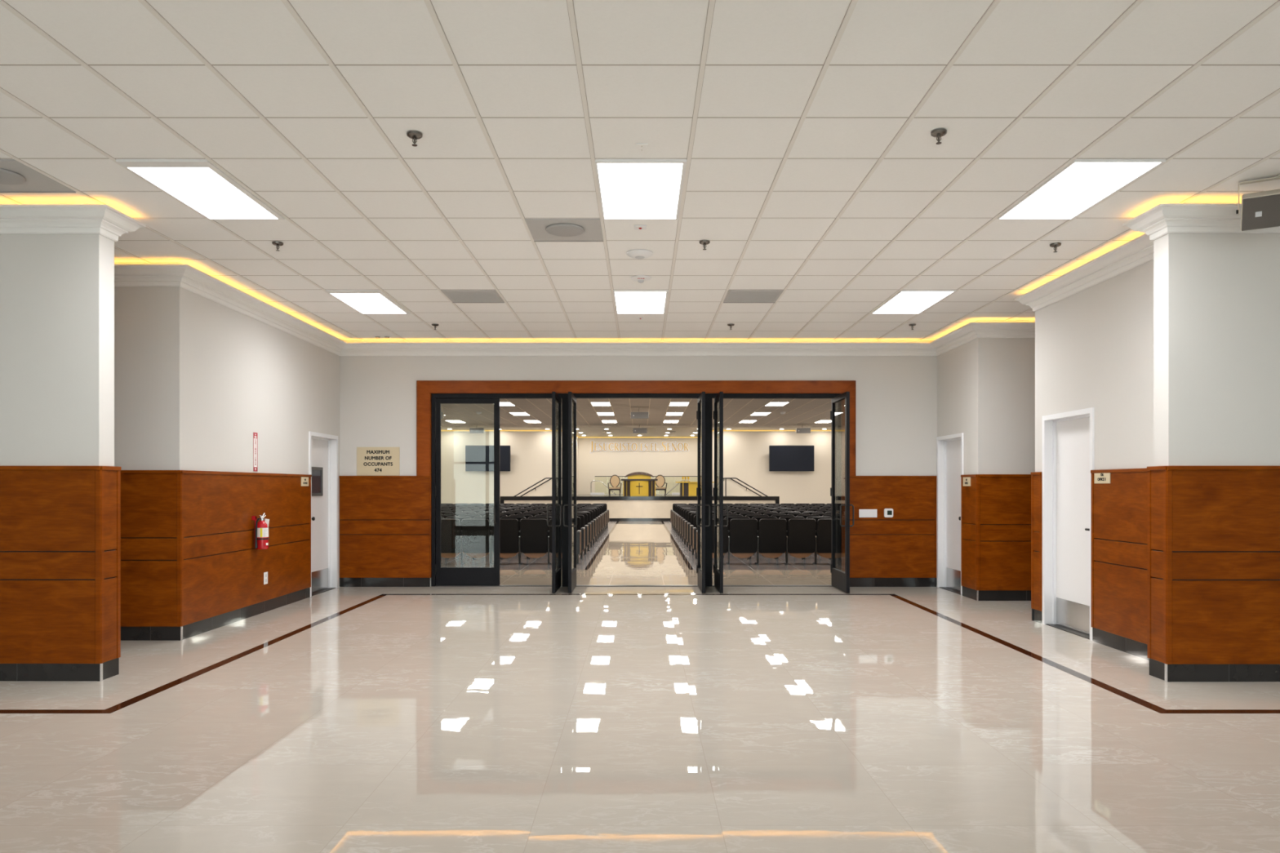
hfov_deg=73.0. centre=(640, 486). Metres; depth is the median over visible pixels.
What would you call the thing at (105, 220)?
crown molding
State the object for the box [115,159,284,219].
recessed light
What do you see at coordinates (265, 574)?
outlet
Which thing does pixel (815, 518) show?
seat
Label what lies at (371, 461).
sign
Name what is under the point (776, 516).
seat
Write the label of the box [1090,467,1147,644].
panelling
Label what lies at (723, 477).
handrail
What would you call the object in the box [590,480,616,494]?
grab rail
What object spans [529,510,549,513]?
seat
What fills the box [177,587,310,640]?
baseboard
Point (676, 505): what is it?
seat
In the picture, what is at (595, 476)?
glass screen
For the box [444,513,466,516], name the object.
seat
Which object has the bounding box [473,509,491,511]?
seat
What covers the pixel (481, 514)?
seat
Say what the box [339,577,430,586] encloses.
baseboard
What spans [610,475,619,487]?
cushion
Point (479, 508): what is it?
seat
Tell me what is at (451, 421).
recessed light
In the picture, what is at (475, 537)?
seat
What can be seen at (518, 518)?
seat
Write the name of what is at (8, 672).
baseboard
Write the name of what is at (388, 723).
floor
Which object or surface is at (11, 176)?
diffuser
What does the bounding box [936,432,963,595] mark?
door
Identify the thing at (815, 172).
ceiling
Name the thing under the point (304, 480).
room sign
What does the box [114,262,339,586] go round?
wall
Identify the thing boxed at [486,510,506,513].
seat
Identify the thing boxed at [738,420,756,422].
recessed light
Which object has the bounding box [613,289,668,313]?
recessed light
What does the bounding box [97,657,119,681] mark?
baseboard
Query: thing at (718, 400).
door
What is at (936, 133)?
sprinkler
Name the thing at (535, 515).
seat
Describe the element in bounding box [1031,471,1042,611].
panelling
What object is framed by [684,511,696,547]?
seat
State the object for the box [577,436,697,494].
wall
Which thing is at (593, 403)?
recessed light
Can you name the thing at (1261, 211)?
grille
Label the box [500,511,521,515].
seat
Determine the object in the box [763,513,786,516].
seat
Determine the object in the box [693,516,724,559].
seat
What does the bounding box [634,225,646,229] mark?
plate
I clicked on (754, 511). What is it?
seat
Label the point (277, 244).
sprinkler
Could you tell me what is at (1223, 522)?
panelling
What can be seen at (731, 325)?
sprinkler
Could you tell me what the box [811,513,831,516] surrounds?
seat
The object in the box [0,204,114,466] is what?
wall
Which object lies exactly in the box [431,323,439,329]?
sprinkler
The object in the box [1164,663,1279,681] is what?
baseboard
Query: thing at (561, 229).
diffuser
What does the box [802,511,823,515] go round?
seat
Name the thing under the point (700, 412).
door
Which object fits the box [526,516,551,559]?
seat
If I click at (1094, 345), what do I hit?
wall
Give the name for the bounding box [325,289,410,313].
recessed light
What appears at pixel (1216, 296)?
wall
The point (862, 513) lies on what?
light switch
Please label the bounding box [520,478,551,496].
handrail
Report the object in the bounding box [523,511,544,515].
seat
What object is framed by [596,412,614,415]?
recessed light
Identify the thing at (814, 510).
seat
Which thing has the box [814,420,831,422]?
recessed light
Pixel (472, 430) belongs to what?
grille
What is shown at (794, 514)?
seat
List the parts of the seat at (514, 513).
backrest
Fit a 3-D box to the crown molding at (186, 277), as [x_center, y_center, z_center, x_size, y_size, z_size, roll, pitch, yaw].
[0.000,-1.941,9.264,16.000,0.168,6.132,0,0,0]
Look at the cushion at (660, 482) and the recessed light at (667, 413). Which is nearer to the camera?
the recessed light at (667, 413)
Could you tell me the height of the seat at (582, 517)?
0.838 m
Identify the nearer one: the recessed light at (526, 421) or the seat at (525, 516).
the seat at (525, 516)
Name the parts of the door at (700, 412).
pull handle, rail, rail, glass pane, pull handle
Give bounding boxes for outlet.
[263,571,267,584]
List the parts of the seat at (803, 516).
backrest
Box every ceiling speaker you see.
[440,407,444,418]
[469,424,484,433]
[632,424,647,433]
[795,427,810,433]
[1235,173,1279,231]
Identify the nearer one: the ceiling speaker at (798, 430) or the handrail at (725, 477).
the ceiling speaker at (798, 430)
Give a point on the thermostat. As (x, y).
(888, 513)
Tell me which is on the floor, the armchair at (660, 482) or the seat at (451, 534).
the seat at (451, 534)
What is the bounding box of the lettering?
[589,440,689,453]
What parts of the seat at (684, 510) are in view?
backrest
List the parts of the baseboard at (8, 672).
metal corner trim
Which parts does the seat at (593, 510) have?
backrest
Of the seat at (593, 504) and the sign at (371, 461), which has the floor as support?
the seat at (593, 504)
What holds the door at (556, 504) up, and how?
in the wall at (896, 396)
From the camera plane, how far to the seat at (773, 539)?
15.88 m
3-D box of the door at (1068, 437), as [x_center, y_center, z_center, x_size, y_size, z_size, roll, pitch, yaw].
[4.271,0.350,8.498,0.198,2.160,1.004,0,0,0]
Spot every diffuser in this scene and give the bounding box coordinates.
[0,168,26,185]
[546,222,584,236]
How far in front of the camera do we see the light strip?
38.36 m
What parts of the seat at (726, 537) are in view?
backrest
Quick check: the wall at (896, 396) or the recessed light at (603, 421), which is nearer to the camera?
the wall at (896, 396)
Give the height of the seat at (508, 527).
0.838 m
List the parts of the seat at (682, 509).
backrest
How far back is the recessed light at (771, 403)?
26.88 m
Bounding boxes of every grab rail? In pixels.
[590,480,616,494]
[666,480,689,494]
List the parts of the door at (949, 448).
kick plate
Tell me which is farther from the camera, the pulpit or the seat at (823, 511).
the pulpit
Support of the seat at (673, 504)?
on the floor
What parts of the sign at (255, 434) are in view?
plate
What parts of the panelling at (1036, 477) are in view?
wood panel, wood panel, wood panel, cap rail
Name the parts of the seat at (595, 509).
backrest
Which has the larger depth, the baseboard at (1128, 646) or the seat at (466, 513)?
the seat at (466, 513)
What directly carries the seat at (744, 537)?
on the floor
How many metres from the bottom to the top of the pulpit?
1.030 m
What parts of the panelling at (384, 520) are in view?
cap rail, wood panel, wood panel, wood panel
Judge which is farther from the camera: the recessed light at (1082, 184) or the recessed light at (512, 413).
the recessed light at (512, 413)
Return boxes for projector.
[630,407,648,418]
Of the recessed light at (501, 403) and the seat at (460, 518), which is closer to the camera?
the seat at (460, 518)
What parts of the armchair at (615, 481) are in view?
frame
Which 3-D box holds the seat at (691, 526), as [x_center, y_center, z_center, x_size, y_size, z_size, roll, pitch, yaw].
[1.333,1.011,18.205,0.600,0.838,0.399,0,0,0]
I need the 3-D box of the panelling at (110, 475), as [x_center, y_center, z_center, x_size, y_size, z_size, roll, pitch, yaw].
[-3.971,0.575,6.465,0.038,1.450,0.235,0,0,0]
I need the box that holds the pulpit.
[621,471,657,495]
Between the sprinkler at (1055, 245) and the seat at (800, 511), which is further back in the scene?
the seat at (800, 511)
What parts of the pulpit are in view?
curved panel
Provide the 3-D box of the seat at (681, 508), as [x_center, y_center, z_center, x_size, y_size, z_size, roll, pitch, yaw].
[1.333,1.011,24.757,0.600,0.838,0.399,0,0,0]
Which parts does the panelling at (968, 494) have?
wood panel, wood panel, wood panel, cap rail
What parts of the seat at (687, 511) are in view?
backrest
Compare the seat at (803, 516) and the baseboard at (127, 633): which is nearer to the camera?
the baseboard at (127, 633)
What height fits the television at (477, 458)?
1.136 m
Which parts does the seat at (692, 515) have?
backrest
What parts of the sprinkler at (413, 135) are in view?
stem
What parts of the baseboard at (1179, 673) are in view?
metal corner trim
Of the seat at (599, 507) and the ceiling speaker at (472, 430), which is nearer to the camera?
the seat at (599, 507)
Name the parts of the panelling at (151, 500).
wood panel, wood panel, wood panel, cap rail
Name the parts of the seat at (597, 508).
backrest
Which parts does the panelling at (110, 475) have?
wood panel, wood panel, wood panel, cap rail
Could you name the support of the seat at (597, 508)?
on the floor
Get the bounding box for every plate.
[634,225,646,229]
[635,143,648,151]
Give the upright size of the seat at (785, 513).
0.838 m
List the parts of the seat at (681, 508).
backrest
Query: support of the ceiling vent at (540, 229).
in the ceiling at (815, 172)
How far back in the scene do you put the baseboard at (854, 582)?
12.31 m
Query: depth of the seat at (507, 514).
19.10 m
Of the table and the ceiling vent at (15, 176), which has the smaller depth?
the ceiling vent at (15, 176)
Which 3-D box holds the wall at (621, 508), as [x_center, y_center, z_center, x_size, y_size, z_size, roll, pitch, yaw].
[-0.050,0.920,35.500,11.440,1.020,0.120,0,0,0]
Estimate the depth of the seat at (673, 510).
28.95 m
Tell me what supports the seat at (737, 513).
on the floor
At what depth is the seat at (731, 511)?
21.29 m
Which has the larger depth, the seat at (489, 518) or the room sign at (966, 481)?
the seat at (489, 518)
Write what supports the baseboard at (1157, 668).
attached to the wall at (1216, 296)
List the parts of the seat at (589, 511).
backrest, panel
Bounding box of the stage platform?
[546,494,734,496]
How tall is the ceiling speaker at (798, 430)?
0.379 m
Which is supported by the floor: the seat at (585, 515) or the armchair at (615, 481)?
the seat at (585, 515)
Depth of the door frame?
12.30 m
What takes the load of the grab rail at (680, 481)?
on the stage platform
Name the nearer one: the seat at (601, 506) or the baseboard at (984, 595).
the baseboard at (984, 595)
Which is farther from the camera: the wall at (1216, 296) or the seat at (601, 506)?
the seat at (601, 506)
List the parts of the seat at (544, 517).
backrest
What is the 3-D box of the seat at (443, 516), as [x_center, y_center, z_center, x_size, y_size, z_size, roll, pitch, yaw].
[-4.112,1.011,18.205,0.534,0.838,0.399,0,0,0]
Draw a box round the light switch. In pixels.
[858,509,876,517]
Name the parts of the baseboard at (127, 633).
metal corner trim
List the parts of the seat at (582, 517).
backrest, panel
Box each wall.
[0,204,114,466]
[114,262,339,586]
[339,340,937,586]
[440,431,577,504]
[500,496,779,521]
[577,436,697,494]
[712,431,831,504]
[937,320,1035,475]
[1035,259,1153,471]
[1153,202,1279,466]
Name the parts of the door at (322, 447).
vision glass, vision frame, kick plate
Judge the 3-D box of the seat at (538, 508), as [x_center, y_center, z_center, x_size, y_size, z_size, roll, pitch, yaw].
[-3.046,1.011,24.757,0.534,0.838,0.399,0,0,0]
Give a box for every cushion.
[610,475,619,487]
[655,475,664,487]
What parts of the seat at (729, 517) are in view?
backrest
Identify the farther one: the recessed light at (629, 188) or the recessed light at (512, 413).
the recessed light at (512, 413)
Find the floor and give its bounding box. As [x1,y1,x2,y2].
[0,521,1279,852]
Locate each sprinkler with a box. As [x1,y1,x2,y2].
[271,241,283,251]
[406,130,422,146]
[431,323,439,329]
[699,240,710,249]
[727,323,734,329]
[908,323,915,329]
[930,128,946,144]
[1049,242,1061,252]
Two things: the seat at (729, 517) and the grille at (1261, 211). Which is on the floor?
the seat at (729, 517)
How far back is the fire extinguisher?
9.51 m
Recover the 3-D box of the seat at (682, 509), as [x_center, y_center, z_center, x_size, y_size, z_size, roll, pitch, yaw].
[1.333,1.011,23.665,0.600,0.838,0.399,0,0,0]
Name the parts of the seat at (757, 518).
edge trim, backrest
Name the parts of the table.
gold panel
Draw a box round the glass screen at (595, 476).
[595,475,697,476]
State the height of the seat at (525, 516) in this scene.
0.838 m
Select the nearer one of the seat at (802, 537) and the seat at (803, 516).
the seat at (802, 537)
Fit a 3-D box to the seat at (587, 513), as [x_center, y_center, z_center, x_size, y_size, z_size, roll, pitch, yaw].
[-1.414,1.011,20.389,0.600,0.838,0.399,0,0,0]
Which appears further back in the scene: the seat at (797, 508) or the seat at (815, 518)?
the seat at (797, 508)
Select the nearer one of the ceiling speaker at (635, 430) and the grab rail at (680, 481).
the ceiling speaker at (635, 430)
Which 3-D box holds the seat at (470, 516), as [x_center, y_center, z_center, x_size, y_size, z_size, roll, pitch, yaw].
[-3.579,1.011,18.205,0.534,0.838,0.399,0,0,0]
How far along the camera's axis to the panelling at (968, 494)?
11.04 m
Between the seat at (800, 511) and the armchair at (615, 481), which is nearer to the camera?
the seat at (800, 511)
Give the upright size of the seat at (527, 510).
0.838 m
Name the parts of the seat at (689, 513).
backrest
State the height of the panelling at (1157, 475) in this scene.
1.450 m
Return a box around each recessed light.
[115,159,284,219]
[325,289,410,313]
[445,420,465,422]
[499,401,515,405]
[509,412,529,415]
[523,420,541,422]
[590,401,610,405]
[595,159,686,219]
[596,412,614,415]
[601,420,617,422]
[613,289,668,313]
[662,420,679,422]
[666,412,683,415]
[669,401,688,405]
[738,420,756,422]
[750,412,771,415]
[764,401,789,405]
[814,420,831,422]
[871,289,956,313]
[996,159,1165,219]
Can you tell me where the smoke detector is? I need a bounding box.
[626,248,653,259]
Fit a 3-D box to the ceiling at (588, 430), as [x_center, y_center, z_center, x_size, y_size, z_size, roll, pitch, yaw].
[0.000,-2.587,40.250,18.800,0.175,7.100,0,0,0]
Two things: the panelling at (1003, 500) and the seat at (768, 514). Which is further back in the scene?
the seat at (768, 514)
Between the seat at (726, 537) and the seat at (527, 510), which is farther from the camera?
the seat at (527, 510)
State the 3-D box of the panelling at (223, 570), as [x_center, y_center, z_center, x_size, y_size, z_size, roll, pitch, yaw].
[-4.271,0.575,9.597,0.038,1.450,3.147,0,0,0]
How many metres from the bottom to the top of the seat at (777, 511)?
0.838 m
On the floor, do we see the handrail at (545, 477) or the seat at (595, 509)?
the seat at (595, 509)
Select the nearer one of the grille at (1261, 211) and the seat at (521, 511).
the grille at (1261, 211)
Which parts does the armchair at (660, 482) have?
frame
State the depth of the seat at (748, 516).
18.01 m
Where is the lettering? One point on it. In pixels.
(684, 446)
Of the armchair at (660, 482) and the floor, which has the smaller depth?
the floor
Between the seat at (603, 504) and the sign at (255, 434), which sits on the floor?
the seat at (603, 504)
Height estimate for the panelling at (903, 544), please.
1.450 m
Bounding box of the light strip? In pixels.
[440,430,831,437]
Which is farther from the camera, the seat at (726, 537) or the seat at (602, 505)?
the seat at (602, 505)
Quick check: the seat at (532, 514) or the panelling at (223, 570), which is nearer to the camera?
the panelling at (223, 570)
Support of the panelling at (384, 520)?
attached to the wall at (896, 396)
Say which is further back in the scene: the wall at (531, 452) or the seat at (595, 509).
the wall at (531, 452)
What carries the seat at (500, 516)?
on the floor
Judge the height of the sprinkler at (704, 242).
0.068 m
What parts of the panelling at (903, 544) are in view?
wood panel, wood panel, wood panel, cap rail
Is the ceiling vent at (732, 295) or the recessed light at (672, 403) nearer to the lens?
the ceiling vent at (732, 295)
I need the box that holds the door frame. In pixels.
[416,380,855,586]
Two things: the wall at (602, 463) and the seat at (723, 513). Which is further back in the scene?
the wall at (602, 463)
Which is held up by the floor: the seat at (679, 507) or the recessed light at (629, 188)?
the seat at (679, 507)
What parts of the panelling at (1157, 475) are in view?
cap rail, wood panel, wood panel, wood panel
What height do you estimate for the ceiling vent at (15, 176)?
0.036 m
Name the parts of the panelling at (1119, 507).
cap rail, wood panel, wood panel, wood panel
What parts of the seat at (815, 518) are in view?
edge trim, backrest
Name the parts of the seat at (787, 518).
edge trim, backrest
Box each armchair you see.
[607,475,622,495]
[655,475,666,495]
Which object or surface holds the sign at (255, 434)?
attached to the wall at (196, 375)
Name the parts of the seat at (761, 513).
backrest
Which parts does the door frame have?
post, head rail, post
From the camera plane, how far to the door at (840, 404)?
11.95 m
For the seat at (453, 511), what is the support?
on the floor
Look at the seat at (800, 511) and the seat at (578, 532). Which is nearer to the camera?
the seat at (578, 532)
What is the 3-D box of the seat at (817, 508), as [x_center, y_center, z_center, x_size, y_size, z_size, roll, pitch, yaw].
[5.097,1.011,24.757,0.534,0.838,0.399,0,0,0]
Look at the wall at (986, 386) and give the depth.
10.83 m
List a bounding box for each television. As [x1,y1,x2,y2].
[465,445,510,471]
[768,445,813,471]
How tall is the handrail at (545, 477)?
1.626 m
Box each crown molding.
[0,204,146,241]
[114,203,1279,355]
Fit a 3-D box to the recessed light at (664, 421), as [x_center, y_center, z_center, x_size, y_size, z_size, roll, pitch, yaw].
[1.190,-2.573,34.350,0.584,0.016,1.193,0,0,0]
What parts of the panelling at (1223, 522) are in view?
cap rail, wood panel, wood panel, wood panel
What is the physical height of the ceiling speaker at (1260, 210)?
0.344 m
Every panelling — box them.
[0,466,101,663]
[101,466,121,663]
[120,470,181,626]
[181,470,311,626]
[338,475,429,577]
[849,475,937,577]
[960,474,977,590]
[977,474,1031,590]
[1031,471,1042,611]
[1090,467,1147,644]
[1146,466,1166,663]
[1166,466,1279,664]
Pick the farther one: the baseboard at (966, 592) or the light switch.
the light switch
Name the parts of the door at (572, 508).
pull handle, glass pane, rail, pull handle, rail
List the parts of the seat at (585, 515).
backrest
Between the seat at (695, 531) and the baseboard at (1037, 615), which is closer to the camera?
the baseboard at (1037, 615)
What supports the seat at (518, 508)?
on the floor
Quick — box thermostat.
[884,508,893,517]
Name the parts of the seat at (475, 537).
edge trim, backrest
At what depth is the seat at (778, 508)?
24.56 m
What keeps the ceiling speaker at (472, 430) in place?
hanging from the ceiling at (798, 411)
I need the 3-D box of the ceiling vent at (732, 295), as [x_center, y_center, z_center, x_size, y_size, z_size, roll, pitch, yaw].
[1.219,-2.073,9.453,0.584,0.016,0.584,0,0,0]
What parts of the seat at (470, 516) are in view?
backrest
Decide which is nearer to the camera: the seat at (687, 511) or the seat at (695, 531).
the seat at (695, 531)
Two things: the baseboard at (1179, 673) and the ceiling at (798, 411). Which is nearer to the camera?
the baseboard at (1179, 673)
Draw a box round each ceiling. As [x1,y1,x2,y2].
[0,0,1279,341]
[440,398,831,425]
[440,425,831,436]
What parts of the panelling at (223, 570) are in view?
wood panel, wood panel, wood panel, cap rail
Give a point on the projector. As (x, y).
(638, 415)
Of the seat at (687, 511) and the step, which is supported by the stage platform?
the step
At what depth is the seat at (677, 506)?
26.76 m
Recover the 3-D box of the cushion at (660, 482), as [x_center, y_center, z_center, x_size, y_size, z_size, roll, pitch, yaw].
[0.865,-0.225,39.225,0.400,0.520,0.110,0,0,0]
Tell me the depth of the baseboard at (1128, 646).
7.52 m
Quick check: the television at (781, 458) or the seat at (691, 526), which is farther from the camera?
the television at (781, 458)
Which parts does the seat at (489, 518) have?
backrest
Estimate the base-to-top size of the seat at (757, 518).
0.838 m
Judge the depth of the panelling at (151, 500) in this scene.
8.02 m
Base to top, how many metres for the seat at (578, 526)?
0.838 m
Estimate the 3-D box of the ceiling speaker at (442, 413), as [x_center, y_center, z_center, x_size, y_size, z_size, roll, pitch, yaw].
[-6.730,-2.388,28.198,0.629,0.379,0.229,0,0,0]
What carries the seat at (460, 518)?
on the floor
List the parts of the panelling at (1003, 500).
cap rail, wood panel, wood panel, wood panel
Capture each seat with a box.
[440,511,453,515]
[440,515,456,518]
[440,518,462,558]
[443,510,462,513]
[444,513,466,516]
[444,516,471,559]
[450,506,467,509]
[454,511,475,515]
[457,515,481,555]
[460,518,490,564]
[464,510,484,513]
[468,513,490,516]
[469,506,486,509]
[471,516,493,559]
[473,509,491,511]
[477,511,493,515]
[483,515,506,518]
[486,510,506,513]
[489,518,519,564]
[492,513,515,516]
[499,516,525,559]
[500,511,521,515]
[506,506,524,509]
[507,510,527,513]
[509,515,533,518]
[515,509,533,511]
[516,513,538,516]
[518,518,547,564]
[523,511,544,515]
[525,506,542,509]
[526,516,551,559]
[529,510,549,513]
[534,515,551,516]
[547,519,581,564]
[576,516,585,559]
[577,509,598,541]
[577,510,596,544]
[577,511,594,547]
[577,513,591,551]
[577,515,588,555]
[579,508,600,538]
[582,506,602,536]
[585,506,604,534]
[587,505,605,532]
[589,504,606,530]
[592,503,608,527]
[603,504,608,528]
[670,503,686,527]
[671,504,675,528]
[672,504,689,530]
[674,505,691,532]
[675,506,693,534]
[676,506,696,536]
[678,508,696,538]
[680,509,696,541]
[682,510,696,544]
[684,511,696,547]
[687,513,713,551]
[689,515,714,555]
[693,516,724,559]
[696,518,729,564]
[723,513,737,515]
[723,515,743,518]
[724,516,751,559]
[728,510,749,513]
[729,518,759,564]
[733,511,755,515]
[736,506,753,509]
[738,513,761,516]
[745,515,768,518]
[751,510,770,513]
[751,516,778,559]
[755,506,772,509]
[756,511,777,515]
[758,518,787,564]
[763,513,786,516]
[770,515,794,518]
[772,510,792,513]
[773,506,791,509]
[779,511,800,515]
[779,516,805,559]
[786,518,817,564]
[787,513,809,516]
[792,506,809,509]
[794,510,813,513]
[795,515,820,555]
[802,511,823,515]
[806,516,831,559]
[807,509,826,511]
[811,506,828,509]
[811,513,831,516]
[815,510,831,513]
[815,518,831,558]
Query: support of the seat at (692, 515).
on the floor
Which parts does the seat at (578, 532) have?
backrest, panel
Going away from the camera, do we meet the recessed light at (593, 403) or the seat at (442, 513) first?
the seat at (442, 513)
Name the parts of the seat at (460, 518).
backrest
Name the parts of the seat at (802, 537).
backrest, edge trim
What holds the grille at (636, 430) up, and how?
attached to the ceiling speaker at (635, 430)
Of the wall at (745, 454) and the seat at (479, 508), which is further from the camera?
the wall at (745, 454)
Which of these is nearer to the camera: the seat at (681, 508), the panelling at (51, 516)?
the panelling at (51, 516)
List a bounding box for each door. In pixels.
[308,431,337,596]
[435,398,499,585]
[546,391,561,593]
[563,391,577,593]
[696,391,710,593]
[713,391,728,593]
[830,391,853,593]
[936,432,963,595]
[1042,407,1094,640]
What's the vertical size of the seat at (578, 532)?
0.838 m
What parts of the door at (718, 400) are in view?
rail, pull handle, rail, glass pane, pull handle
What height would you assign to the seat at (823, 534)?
0.838 m
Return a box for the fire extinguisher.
[251,512,269,549]
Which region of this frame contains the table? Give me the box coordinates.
[675,481,714,495]
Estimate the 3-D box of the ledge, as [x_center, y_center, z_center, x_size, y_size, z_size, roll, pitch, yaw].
[0.000,-2.433,41.025,18.800,0.035,5.350,0,0,0]
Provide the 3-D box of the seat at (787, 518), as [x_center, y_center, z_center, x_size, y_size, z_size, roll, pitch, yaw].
[2.965,1.011,17.113,0.534,0.838,0.399,0,0,0]
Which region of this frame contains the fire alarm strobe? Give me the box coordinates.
[630,275,651,283]
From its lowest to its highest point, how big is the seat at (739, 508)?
0.838 m
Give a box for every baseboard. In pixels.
[0,662,102,681]
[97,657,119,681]
[120,626,182,640]
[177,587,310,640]
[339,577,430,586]
[849,577,936,586]
[962,586,978,600]
[976,590,1031,600]
[1033,608,1042,623]
[1092,627,1149,660]
[1149,658,1170,681]
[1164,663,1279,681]
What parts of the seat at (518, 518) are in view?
edge trim, backrest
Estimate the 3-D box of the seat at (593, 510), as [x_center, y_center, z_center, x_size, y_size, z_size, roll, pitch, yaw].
[-1.414,1.011,22.573,0.600,0.838,0.399,0,0,0]
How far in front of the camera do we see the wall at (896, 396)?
12.33 m
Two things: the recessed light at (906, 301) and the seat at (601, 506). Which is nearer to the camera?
the recessed light at (906, 301)
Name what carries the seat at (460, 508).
on the floor
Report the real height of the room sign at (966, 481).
0.115 m
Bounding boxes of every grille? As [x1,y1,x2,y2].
[469,427,483,433]
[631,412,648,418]
[633,427,646,433]
[1241,194,1279,231]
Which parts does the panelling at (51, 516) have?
wood panel, wood panel, wood panel, cap rail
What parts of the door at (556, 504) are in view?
pull handle, glass pane, rail, pull handle, rail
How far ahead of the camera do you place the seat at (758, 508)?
24.56 m
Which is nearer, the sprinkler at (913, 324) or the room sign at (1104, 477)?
the room sign at (1104, 477)
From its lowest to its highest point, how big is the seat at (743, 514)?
0.838 m
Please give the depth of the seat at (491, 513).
20.19 m
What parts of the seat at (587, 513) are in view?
backrest, panel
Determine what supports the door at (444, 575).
in the wall at (896, 396)
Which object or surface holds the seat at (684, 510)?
on the floor
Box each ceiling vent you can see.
[0,159,75,192]
[440,289,504,302]
[524,218,603,241]
[723,289,783,302]
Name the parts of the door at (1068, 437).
kick plate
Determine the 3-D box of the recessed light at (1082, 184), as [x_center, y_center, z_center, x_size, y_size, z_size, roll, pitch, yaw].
[3.048,-2.073,6.101,0.584,0.016,1.193,0,0,0]
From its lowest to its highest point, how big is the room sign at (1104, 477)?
0.112 m
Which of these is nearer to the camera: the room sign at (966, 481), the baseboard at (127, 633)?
the baseboard at (127, 633)
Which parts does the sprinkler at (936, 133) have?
stem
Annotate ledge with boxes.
[440,431,831,438]
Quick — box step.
[590,493,604,494]
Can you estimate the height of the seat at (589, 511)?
0.838 m
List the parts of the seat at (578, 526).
backrest, panel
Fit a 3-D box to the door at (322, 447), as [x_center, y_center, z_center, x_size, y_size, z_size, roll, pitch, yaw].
[-4.371,0.360,11.690,0.198,2.140,1.040,0,0,0]
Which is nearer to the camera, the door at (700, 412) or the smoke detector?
the smoke detector
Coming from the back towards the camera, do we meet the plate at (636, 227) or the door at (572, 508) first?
the door at (572, 508)
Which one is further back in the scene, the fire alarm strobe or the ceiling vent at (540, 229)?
the fire alarm strobe
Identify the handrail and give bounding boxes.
[514,477,551,496]
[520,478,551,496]
[723,477,761,496]
[724,477,767,496]
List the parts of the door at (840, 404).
rail, rail, glass pane, pull handle, pull handle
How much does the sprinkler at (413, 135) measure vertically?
0.068 m
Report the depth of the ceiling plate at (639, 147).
5.29 m
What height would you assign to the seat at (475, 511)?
0.838 m
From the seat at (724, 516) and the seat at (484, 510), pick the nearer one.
the seat at (724, 516)
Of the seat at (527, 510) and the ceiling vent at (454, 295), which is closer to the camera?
the ceiling vent at (454, 295)
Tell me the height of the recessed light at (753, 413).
0.016 m
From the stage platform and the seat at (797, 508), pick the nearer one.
the seat at (797, 508)
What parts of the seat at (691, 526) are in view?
backrest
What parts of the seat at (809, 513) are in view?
backrest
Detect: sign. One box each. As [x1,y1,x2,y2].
[253,432,257,471]
[301,476,308,486]
[356,447,399,475]
[963,476,970,486]
[1094,472,1110,483]
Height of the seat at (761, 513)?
0.838 m
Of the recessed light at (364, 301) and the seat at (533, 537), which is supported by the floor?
the seat at (533, 537)

